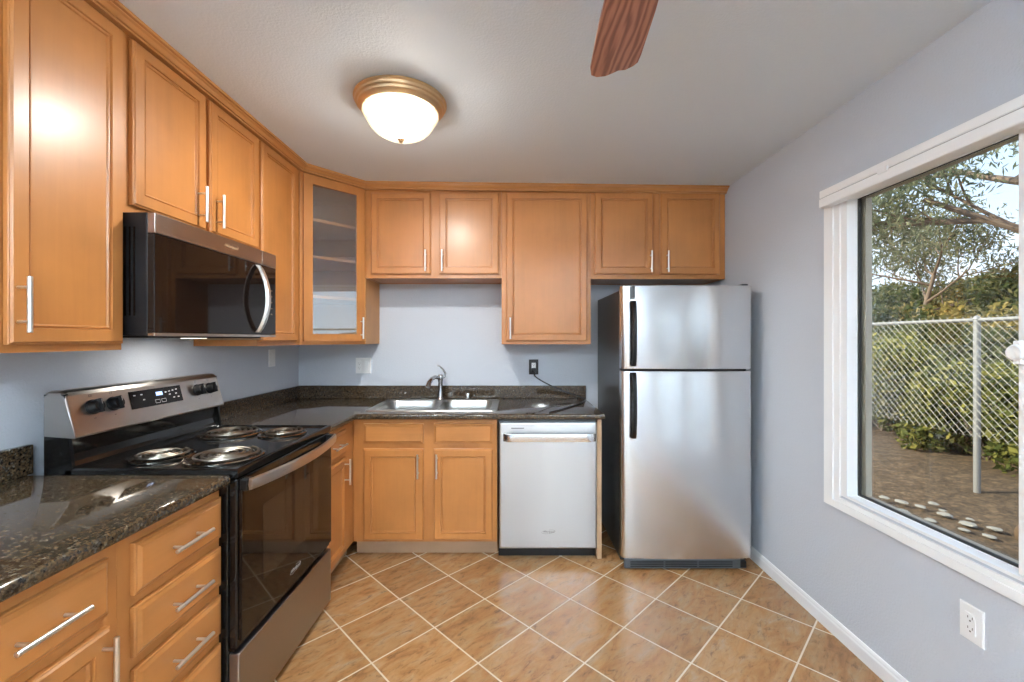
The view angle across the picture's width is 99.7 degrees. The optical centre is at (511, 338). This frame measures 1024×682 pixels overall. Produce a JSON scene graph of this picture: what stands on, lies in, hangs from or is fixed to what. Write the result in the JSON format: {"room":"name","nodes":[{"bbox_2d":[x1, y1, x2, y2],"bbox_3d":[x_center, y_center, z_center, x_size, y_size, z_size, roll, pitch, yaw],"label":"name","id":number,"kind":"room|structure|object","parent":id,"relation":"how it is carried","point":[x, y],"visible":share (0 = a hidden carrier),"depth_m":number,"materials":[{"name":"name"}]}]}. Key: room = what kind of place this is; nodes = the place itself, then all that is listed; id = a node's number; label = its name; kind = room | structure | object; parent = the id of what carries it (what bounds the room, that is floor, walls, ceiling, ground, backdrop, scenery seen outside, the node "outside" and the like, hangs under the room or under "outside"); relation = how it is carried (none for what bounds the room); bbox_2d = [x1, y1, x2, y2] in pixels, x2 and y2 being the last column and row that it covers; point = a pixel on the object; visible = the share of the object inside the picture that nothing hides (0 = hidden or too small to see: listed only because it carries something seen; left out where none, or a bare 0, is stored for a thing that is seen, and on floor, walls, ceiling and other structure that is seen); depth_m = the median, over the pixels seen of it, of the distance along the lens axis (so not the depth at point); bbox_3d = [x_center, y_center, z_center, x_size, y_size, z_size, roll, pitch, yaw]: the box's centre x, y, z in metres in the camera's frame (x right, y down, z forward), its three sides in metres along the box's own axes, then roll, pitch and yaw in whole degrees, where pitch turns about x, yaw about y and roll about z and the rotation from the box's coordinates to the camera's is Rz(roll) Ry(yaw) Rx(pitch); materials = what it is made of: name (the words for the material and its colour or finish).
{"room":"kitchen","nodes":[
{"label":"kitchen","id":0,"kind":"room"},
{"bbox_2d":[0,338,298,474],"bbox_3d":[-1.730,0.125,-0.110,0.120,2.500,6.980,0,0,0],"label":"wall","id":1,"kind":"structure","parent":0,"point":[240,371],"depth_m":1.85,"materials":[{"name":"grey paint"}]},
{"bbox_2d":[0,444,32,482],"bbox_3d":[-1.659,0.414,1.095,0.020,0.102,0.790,0,0,0],"label":"backsplash","id":2,"kind":"structure","parent":1,"relation":"attached to","point":[16,462],"depth_m":1.44,"materials":[{"name":"stone"}]},
{"bbox_2d":[0,0,122,352],"bbox_3d":[-1.472,-0.517,1.288,0.391,1.108,0.376,0,0,0],"label":"upper cabinet","id":3,"kind":"object","parent":1,"relation":"attached to","point":[61,61],"visible":1,"depth_m":1.27,"materials":[{"name":"brown wood"}]},
{"bbox_2d":[123,33,258,248],"bbox_3d":[-1.472,-0.754,1.869,0.391,0.634,0.784,0,0,0],"label":"upper cabinet","id":4,"kind":"object","parent":1,"relation":"attached to","point":[186,160],"visible":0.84,"depth_m":1.74,"materials":[{"name":"brown wood"}]},
{"bbox_2d":[123,212,275,339],"bbox_3d":[-1.415,-0.216,1.860,0.505,0.440,0.760,0,0,0],"label":"microwave oven","id":5,"kind":"object","parent":4,"relation":"attached to","point":[181,280],"visible":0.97,"depth_m":1.64,"materials":[{"name":"black"}]},
{"bbox_2d":[194,140,298,345],"bbox_3d":[-1.492,-0.517,2.484,0.353,1.108,0.443,0,0,0],"label":"upper cabinet","id":6,"kind":"object","parent":1,"relation":"attached to","point":[278,179],"visible":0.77,"depth_m":2.47,"materials":[{"name":"brown wood"}]},
{"bbox_2d":[219,386,299,420],"bbox_3d":[-1.659,0.414,2.799,0.020,0.102,1.118,0,0,0],"label":"backsplash","id":7,"kind":"structure","parent":1,"relation":"attached to","point":[236,407],"depth_m":2.80,"materials":[{"name":"stone"}]},
{"bbox_2d":[268,349,274,366],"bbox_3d":[-1.663,0.133,3.001,0.012,0.119,0.078,0,0,0],"label":"light switch","id":8,"kind":"object","parent":1,"relation":"attached to","point":[271,353],"visible":1,"depth_m":2.98,"materials":[{"name":"white plastic"}]},
{"bbox_2d":[299,284,623,408],"bbox_3d":[-0.083,0.125,3.440,3.415,2.500,0.120,0,0,0],"label":"wall","id":9,"kind":"structure","parent":0,"point":[457,328],"depth_m":3.38,"materials":[{"name":"grey"}]},
{"bbox_2d":[299,171,379,344],"bbox_3d":[-1.343,-0.510,3.044,0.650,1.094,0.668,0,0,0],"label":"upper cabinet","id":10,"kind":"object","parent":9,"relation":"attached to","point":[338,305],"visible":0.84,"depth_m":3.08,"materials":[{"name":"brown wood"}]},
{"bbox_2d":[313,295,354,304],"bbox_3d":[-1.351,-0.276,3.043,0.598,0.018,0.633,0,0,0],"label":"shelf","id":11,"kind":"object","parent":10,"relation":"attached to","point":[317,300],"depth_m":3.00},
{"bbox_2d":[313,255,354,270],"bbox_3d":[-1.351,-0.536,3.043,0.598,0.018,0.633,0,0,0],"label":"shelf","id":12,"kind":"object","parent":10,"relation":"attached to","point":[320,263],"depth_m":3.06,"materials":[{"name":"brown wood"}]},
{"bbox_2d":[313,218,354,239],"bbox_3d":[-1.351,-0.776,3.043,0.598,0.018,0.633,0,0,0],"label":"shelf","id":13,"kind":"object","parent":10,"relation":"attached to","point":[322,229],"depth_m":3.08,"materials":[{"name":"brown wood"}]},
{"bbox_2d":[356,358,370,372],"bbox_3d":[-1.162,0.208,3.374,0.120,0.122,0.012,0,0,0],"label":"outlet","id":14,"kind":"object","parent":9,"relation":"attached to","point":[363,365],"visible":1,"depth_m":3.37,"materials":[{"name":"white plastic"}]},
{"bbox_2d":[357,361,360,369],"bbox_3d":[-1.192,0.208,3.373,0.033,0.066,0.003,0,0,0],"label":"receptacle","id":15,"kind":"object","parent":14,"relation":"attached to","point":[358,362],"depth_m":3.37,"materials":[{"name":"white plastic"}]},
{"bbox_2d":[84,0,729,194],"bbox_3d":[-0.312,-1.057,2.654,3.472,0.074,1.493,0,0,-34],"label":"crown molding","id":16,"kind":"structure","parent":9,"relation":"attached to","point":[114,11],"depth_m":2.46,"materials":[{"name":"brown wood"}]},
{"bbox_2d":[366,190,501,283],"bbox_3d":[-0.554,-0.743,3.185,0.960,0.628,0.386,0,0,0],"label":"upper cabinet","id":17,"kind":"object","parent":9,"relation":"attached to","point":[413,237],"visible":0.99,"depth_m":3.04,"materials":[{"name":"brown wood"}]},
{"bbox_2d":[299,385,585,398],"bbox_3d":[-0.547,0.414,3.369,2.244,0.102,0.020,0,0,0],"label":"backsplash","id":18,"kind":"structure","parent":9,"relation":"attached to","point":[306,391],"depth_m":3.36,"materials":[{"name":"stone"}]},
{"bbox_2d":[529,359,537,373],"bbox_3d":[0.170,0.218,3.375,0.073,0.117,0.008,0,0,0],"label":"electrical outlet","id":19,"kind":"object","parent":9,"relation":"attached to","point":[533,363],"visible":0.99,"depth_m":3.37,"materials":[{"name":"black plastic"}]},
{"bbox_2d":[502,192,590,343],"bbox_3d":[0.241,-0.510,3.185,0.629,1.094,0.386,0,0,0],"label":"upper cabinet","id":20,"kind":"object","parent":9,"relation":"attached to","point":[546,236],"visible":0.97,"depth_m":3.04,"materials":[{"name":"brown wood"}]},
{"bbox_2d":[591,192,724,284],"bbox_3d":[1.030,-0.740,3.185,0.946,0.634,0.386,0,0,0],"label":"upper cabinet","id":21,"kind":"object","parent":9,"relation":"attached to","point":[637,238],"visible":0.96,"depth_m":3.04,"materials":[{"name":"brown wood"}]},
{"bbox_2d":[118,0,991,184],"bbox_3d":[-0.083,-1.160,-0.110,3.415,0.199,7.220,0,0,0],"label":"ceiling","id":22,"kind":"structure","parent":0,"point":[715,89],"depth_m":1.76,"materials":[{"name":"white paint"}]},
{"bbox_2d":[353,74,446,143],"bbox_3d":[-0.505,-0.987,1.965,0.412,0.191,0.412,0,0,0],"label":"ceiling light","id":23,"kind":"object","parent":22,"relation":"attached to","point":[368,87],"visible":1,"depth_m":1.90,"materials":[{"name":"white glass"}]},
{"bbox_2d":[590,0,657,76],"bbox_3d":[0.272,-0.926,0.712,1.329,0.293,1.294,0,0,0],"label":"ceiling fan","id":24,"kind":"object","parent":22,"relation":"hanging from","point":[623,28],"visible":1,"depth_m":1.18,"materials":[{"name":"brown wood"}]},
{"bbox_2d":[273,523,883,681],"bbox_3d":[-0.083,1.435,-0.110,3.415,0.120,7.220,0,0,0],"label":"floor","id":25,"kind":"structure","parent":0,"point":[388,617],"depth_m":2.06,"materials":[{"name":"tile"}]},
{"bbox_2d":[0,543,119,681],"bbox_3d":[-1.304,0.938,0.903,0.724,0.874,0.376,0,0,0],"label":"base cabinet","id":26,"kind":"object","parent":25,"relation":"on","point":[62,627],"visible":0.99,"depth_m":0.95,"materials":[{"name":"brown wood"}]},
{"bbox_2d":[0,475,229,602],"bbox_3d":[-1.314,0.482,1.086,0.708,0.034,0.772,0,0,0],"label":"countertop","id":27,"kind":"structure","parent":26,"relation":"on","point":[49,524],"depth_m":1.17,"materials":[{"name":"stone"}]},
{"bbox_2d":[116,490,220,681],"bbox_3d":[-1.304,0.938,1.283,0.724,0.874,0.381,0,0,0],"label":"base cabinet","id":28,"kind":"object","parent":25,"relation":"on","point":[168,572],"visible":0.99,"depth_m":1.25,"materials":[{"name":"brown wood"}]},
{"bbox_2d":[44,374,336,681],"bbox_3d":[-1.228,0.776,1.857,0.745,1.196,0.762,0,0,0],"label":"electric range","id":29,"kind":"object","parent":25,"relation":"on","point":[274,540],"visible":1,"depth_m":1.68,"materials":[{"name":"black metal"}]},
{"bbox_2d":[65,425,330,477],"bbox_3d":[-1.233,0.454,1.857,0.590,0.043,0.760,0,0,0],"label":"cooktop","id":30,"kind":"object","parent":29,"relation":"in","point":[233,451],"depth_m":1.69,"materials":[{"name":"black metal"}]},
{"bbox_2d":[326,421,352,572],"bbox_3d":[-1.304,0.938,2.808,0.724,0.874,1.131,0,0,0],"label":"base cabinet","id":31,"kind":"object","parent":25,"relation":"on","point":[342,449],"visible":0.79,"depth_m":2.51,"materials":[{"name":"brown wood"}]},
{"bbox_2d":[221,399,604,432],"bbox_3d":[-0.546,0.482,2.809,2.243,0.034,1.138,0,0,0],"label":"countertop","id":32,"kind":"structure","parent":31,"relation":"on","point":[337,413],"depth_m":2.70,"materials":[{"name":"stone"}]},
{"bbox_2d":[366,399,498,410],"bbox_3d":[-0.522,0.554,3.040,0.853,0.190,0.544,0,0,0],"label":"sink","id":33,"kind":"object","parent":32,"relation":"in","point":[389,404],"visible":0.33,"depth_m":3.22,"materials":[{"name":"silver metal"}]},
{"bbox_2d":[465,393,469,399],"bbox_3d":[-0.335,0.432,3.268,0.042,0.054,0.042,0,0,0],"label":"soap dispenser","id":34,"kind":"object","parent":33,"relation":"on","point":[467,395],"visible":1,"depth_m":3.25,"materials":[{"name":"silver metal"}]},
{"bbox_2d":[425,365,445,399],"bbox_3d":[-0.573,0.326,3.184,0.069,0.266,0.229,0,0,26],"label":"faucet","id":35,"kind":"object","parent":32,"relation":"on","point":[439,377],"visible":1,"depth_m":3.25,"materials":[{"name":"silver metal"}]},
{"bbox_2d":[532,368,585,412],"bbox_3d":[0.360,0.345,3.037,0.416,0.240,0.669,0,0,0],"label":"power cord","id":36,"kind":"object","parent":32,"relation":"on","point":[533,369],"visible":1,"depth_m":3.33,"materials":[{"name":"black plastic"}]},
{"bbox_2d":[353,419,497,552],"bbox_3d":[-0.546,0.938,3.017,0.904,0.874,0.710,0,0,0],"label":"base cabinet","id":37,"kind":"object","parent":25,"relation":"on","point":[420,485],"visible":0.94,"depth_m":2.71,"materials":[{"name":"brown wood"}]},
{"bbox_2d":[498,419,596,555],"bbox_3d":[0.220,0.939,2.983,0.612,0.871,0.674,0,0,0],"label":"dishwasher","id":38,"kind":"object","parent":25,"relation":"on","point":[547,468],"visible":1,"depth_m":2.68,"materials":[{"name":"white metal"}]},
{"bbox_2d":[595,419,601,558],"bbox_3d":[0.546,0.938,3.039,0.028,0.874,0.678,0,0,0],"label":"end panel","id":39,"kind":"object","parent":25,"relation":"on","point":[598,551],"visible":0.36,"depth_m":2.70,"materials":[{"name":"brown wood"}]},
{"bbox_2d":[598,284,750,567],"bbox_3d":[1.044,0.523,2.912,0.781,1.702,0.827,0,0,0],"label":"refrigerator","id":40,"kind":"object","parent":25,"relation":"on","point":[674,381],"visible":1,"depth_m":2.56,"materials":[{"name":"grey metal"}]},
{"bbox_2d":[706,0,1023,681],"bbox_3d":[1.565,0.125,-0.110,0.120,2.500,6.980,0,0,0],"label":"wall","id":41,"kind":"structure","parent":0,"point":[903,603],"depth_m":1.97,"materials":[{"name":"grey paint"}]},
{"bbox_2d":[750,546,908,681],"bbox_3d":[1.499,1.337,-0.110,0.012,0.076,6.980,0,0,0],"label":"baseboard","id":42,"kind":"structure","parent":41,"relation":"attached to","point":[881,668],"depth_m":2.02,"materials":[{"name":"white paint"}]},
{"bbox_2d":[824,128,1023,605],"bbox_3d":[1.532,0.038,0.916,0.115,1.477,2.293,0,0,0],"label":"window","id":43,"kind":"structure","parent":41,"relation":"in","point":[847,224],"depth_m":1.92,"materials":[{"name":"white plastic"}]},
{"bbox_2d":[819,94,1023,207],"bbox_3d":[1.463,-0.653,0.896,0.052,0.080,2.273,0,0,0],"label":"headrail","id":44,"kind":"object","parent":43,"relation":"attached to","point":[1008,117],"visible":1,"depth_m":1.48,"materials":[{"name":"white plastic"}]},
{"bbox_2d":[960,599,984,649],"bbox_3d":[1.500,0.930,1.411,0.008,0.118,0.075,0,0,0],"label":"electrical outlet","id":45,"kind":"object","parent":41,"relation":"attached to","point":[972,619],"visible":1,"depth_m":1.40,"materials":[{"name":"white plastic"}]},
{"bbox_2d":[965,611,975,636],"bbox_3d":[1.498,0.930,1.411,0.003,0.066,0.033,0,0,0],"label":"receptacle","id":46,"kind":"object","parent":45,"relation":"attached to","point":[970,616],"depth_m":1.41,"materials":[{"name":"white plastic"}]},
{"label":"outside","id":47,"kind":"structure","parent":0,"visible":0},
{"bbox_2d":[872,419,1018,560],"bbox_3d":[21.630,0.408,11.000,40.000,2.594,50.000,0,0,0],"label":"ground","id":48,"kind":"structure","parent":47,"point":[920,477],"depth_m":4.79,"materials":[{"name":"brown soil"}]},
{"bbox_2d":[895,499,908,503],"bbox_3d":[3.914,1.635,4.339,0.090,0.027,0.117,0,0,-32],"label":"stone","id":49,"kind":"object","parent":48,"relation":"on","point":[896,500],"visible":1,"depth_m":4.32,"materials":[{"name":"grey stone"}]},
{"bbox_2d":[872,277,933,310],"bbox_3d":[16.958,-0.951,20.305,4.693,3.819,4.960,0,0,-29],"label":"tree","id":50,"kind":"object","parent":48,"relation":"on","point":[887,291],"visible":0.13,"depth_m":19.27,"materials":[{"name":"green plant"}]},
{"bbox_2d":[872,296,939,335],"bbox_3d":[11.012,0.100,13.216,3.082,2.768,3.984,0,0,0],"label":"shrub","id":51,"kind":"object","parent":48,"relation":"on","point":[877,316],"visible":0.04,"depth_m":12.02,"materials":[{"name":"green plant"}]},
{"bbox_2d":[915,504,925,508],"bbox_3d":[3.989,1.635,4.216,0.080,0.023,0.104,0,0,0],"label":"stone","id":52,"kind":"object","parent":48,"relation":"on","point":[916,505],"visible":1,"depth_m":4.21,"materials":[{"name":"grey stone"}]},
{"bbox_2d":[872,330,971,435],"bbox_3d":[6.474,0.742,7.699,1.652,1.956,2.384,0,0,-5],"label":"shrub","id":53,"kind":"object","parent":48,"relation":"on","point":[911,347],"visible":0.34,"depth_m":6.96,"materials":[{"name":"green plant"}]},
{"bbox_2d":[924,517,936,522],"bbox_3d":[3.782,1.635,3.898,0.082,0.022,0.087,0,0,-30],"label":"stone","id":54,"kind":"object","parent":48,"relation":"on","point":[927,518],"visible":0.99,"depth_m":3.89,"materials":[{"name":"grey stone"}]},
{"bbox_2d":[872,363,1008,460],"bbox_3d":[6.666,1.048,6.676,1.627,1.419,2.141,0,0,0],"label":"shrub","id":55,"kind":"object","parent":48,"relation":"on","point":[967,446],"visible":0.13,"depth_m":6.40,"materials":[{"name":"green plant"}]},
{"bbox_2d":[873,315,1008,363],"bbox_3d":[9.584,0.517,10.133,2.570,2.160,3.435,0,0,0],"label":"shrub","id":56,"kind":"object","parent":48,"relation":"on","point":[928,326],"visible":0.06,"depth_m":9.33,"materials":[{"name":"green plant"}]},
{"bbox_2d":[885,268,1003,315],"bbox_3d":[19.005,-1.088,18.223,4.167,3.810,5.334,0,0,-42],"label":"tree","id":57,"kind":"object","parent":48,"relation":"on","point":[916,297],"visible":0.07,"depth_m":18.29,"materials":[{"name":"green plant"}]},
{"bbox_2d":[936,512,952,517],"bbox_3d":[4.032,1.635,4.024,0.099,0.030,0.133,0,0,0],"label":"stone","id":58,"kind":"object","parent":48,"relation":"on","point":[944,514],"visible":1,"depth_m":4.00,"materials":[{"name":"grey stone"}]},
{"bbox_2d":[872,140,1018,270],"bbox_3d":[9.518,-2.442,7.295,9.580,7.860,8.217,0,0,-29],"label":"tree","id":59,"kind":"object","parent":48,"relation":"on","point":[895,222],"visible":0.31,"depth_m":8.09,"materials":[{"name":"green plant"}]},
{"bbox_2d":[872,183,1018,312],"bbox_3d":[14.051,-1.900,14.556,4.651,6.208,6.051,0,0,-10],"label":"tree","id":60,"kind":"object","parent":48,"relation":"on","point":[952,232],"visible":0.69,"depth_m":13.42,"materials":[{"name":"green plant"}]},
{"bbox_2d":[872,314,1018,492],"bbox_3d":[5.000,0.730,6.000,0.072,1.970,13.000,0,0,0],"label":"fence","id":61,"kind":"object","parent":48,"relation":"on","point":[976,320],"visible":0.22,"depth_m":4.64,"materials":[{"name":"silver metal"}]},
{"bbox_2d":[887,300,1018,331],"bbox_3d":[11.488,0.231,10.936,2.929,2.601,4.041,0,0,0],"label":"shrub","id":62,"kind":"object","parent":48,"relation":"on","point":[993,310],"visible":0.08,"depth_m":11.03,"materials":[{"name":"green plant"}]},
{"bbox_2d":[888,318,1018,369],"bbox_3d":[9.382,0.530,8.745,2.441,2.031,3.340,0,0,0],"label":"shrub","id":63,"kind":"object","parent":48,"relation":"on","point":[962,348],"visible":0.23,"depth_m":8.31,"materials":[{"name":"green plant"}]},
{"bbox_2d":[892,359,1018,463],"bbox_3d":[6.491,0.983,5.947,1.414,1.528,1.966,0,0,-5],"label":"shrub","id":64,"kind":"object","parent":48,"relation":"on","point":[902,432],"visible":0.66,"depth_m":6.11,"materials":[{"name":"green plant"}]},
{"bbox_2d":[934,268,989,324],"bbox_3d":[17.170,-0.767,14.634,3.826,3.447,3.735,0,0,-32],"label":"tree","id":65,"kind":"object","parent":48,"relation":"on","point":[967,277],"visible":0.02,"depth_m":14.92,"materials":[{"name":"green plant"}]},
{"bbox_2d":[958,527,970,531],"bbox_3d":[3.872,1.635,3.700,0.073,0.020,0.084,0,0,23],"label":"stone","id":66,"kind":"object","parent":48,"relation":"on","point":[960,528],"visible":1,"depth_m":3.69,"materials":[{"name":"grey stone"}]},
{"bbox_2d":[958,521,977,527],"bbox_3d":[4.030,1.635,3.817,0.118,0.031,0.120,0,0,-33],"label":"stone","id":67,"kind":"object","parent":48,"relation":"on","point":[966,523],"visible":1,"depth_m":3.80,"materials":[{"name":"grey stone"}]},
{"bbox_2d":[940,366,1018,476],"bbox_3d":[6.607,0.942,5.031,1.718,1.609,2.227,0,0,0],"label":"shrub","id":68,"kind":"object","parent":48,"relation":"on","point":[1013,453],"visible":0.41,"depth_m":5.47,"materials":[{"name":"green plant"}]},
{"bbox_2d":[955,264,1018,324],"bbox_3d":[15.800,-0.966,11.830,5.113,3.988,5.200,0,0,-17],"label":"tree","id":69,"kind":"object","parent":48,"relation":"on","point":[1010,294],"visible":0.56,"depth_m":12.88,"materials":[{"name":"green plant"}]},
{"bbox_2d":[982,533,996,538],"bbox_3d":[3.959,1.635,3.577,0.076,0.022,0.092,0,0,0],"label":"stone","id":70,"kind":"object","parent":48,"relation":"on","point":[983,534],"visible":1,"depth_m":3.56,"materials":[{"name":"grey stone"}]},
{"bbox_2d":[985,526,1002,530],"bbox_3d":[4.158,1.635,3.724,0.097,0.025,0.088,0,0,33],"label":"stone","id":71,"kind":"object","parent":48,"relation":"on","point":[988,527],"visible":1,"depth_m":3.71,"materials":[{"name":"grey stone"}]},
{"bbox_2d":[1014,525,1018,540],"bbox_3d":[4.300,1.615,3.500,0.300,0.240,0.300,0,0,0],"label":"rock","id":72,"kind":"object","parent":48,"relation":"on","point":[1016,530],"visible":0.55,"depth_m":3.57,"materials":[{"name":"brown stone"}]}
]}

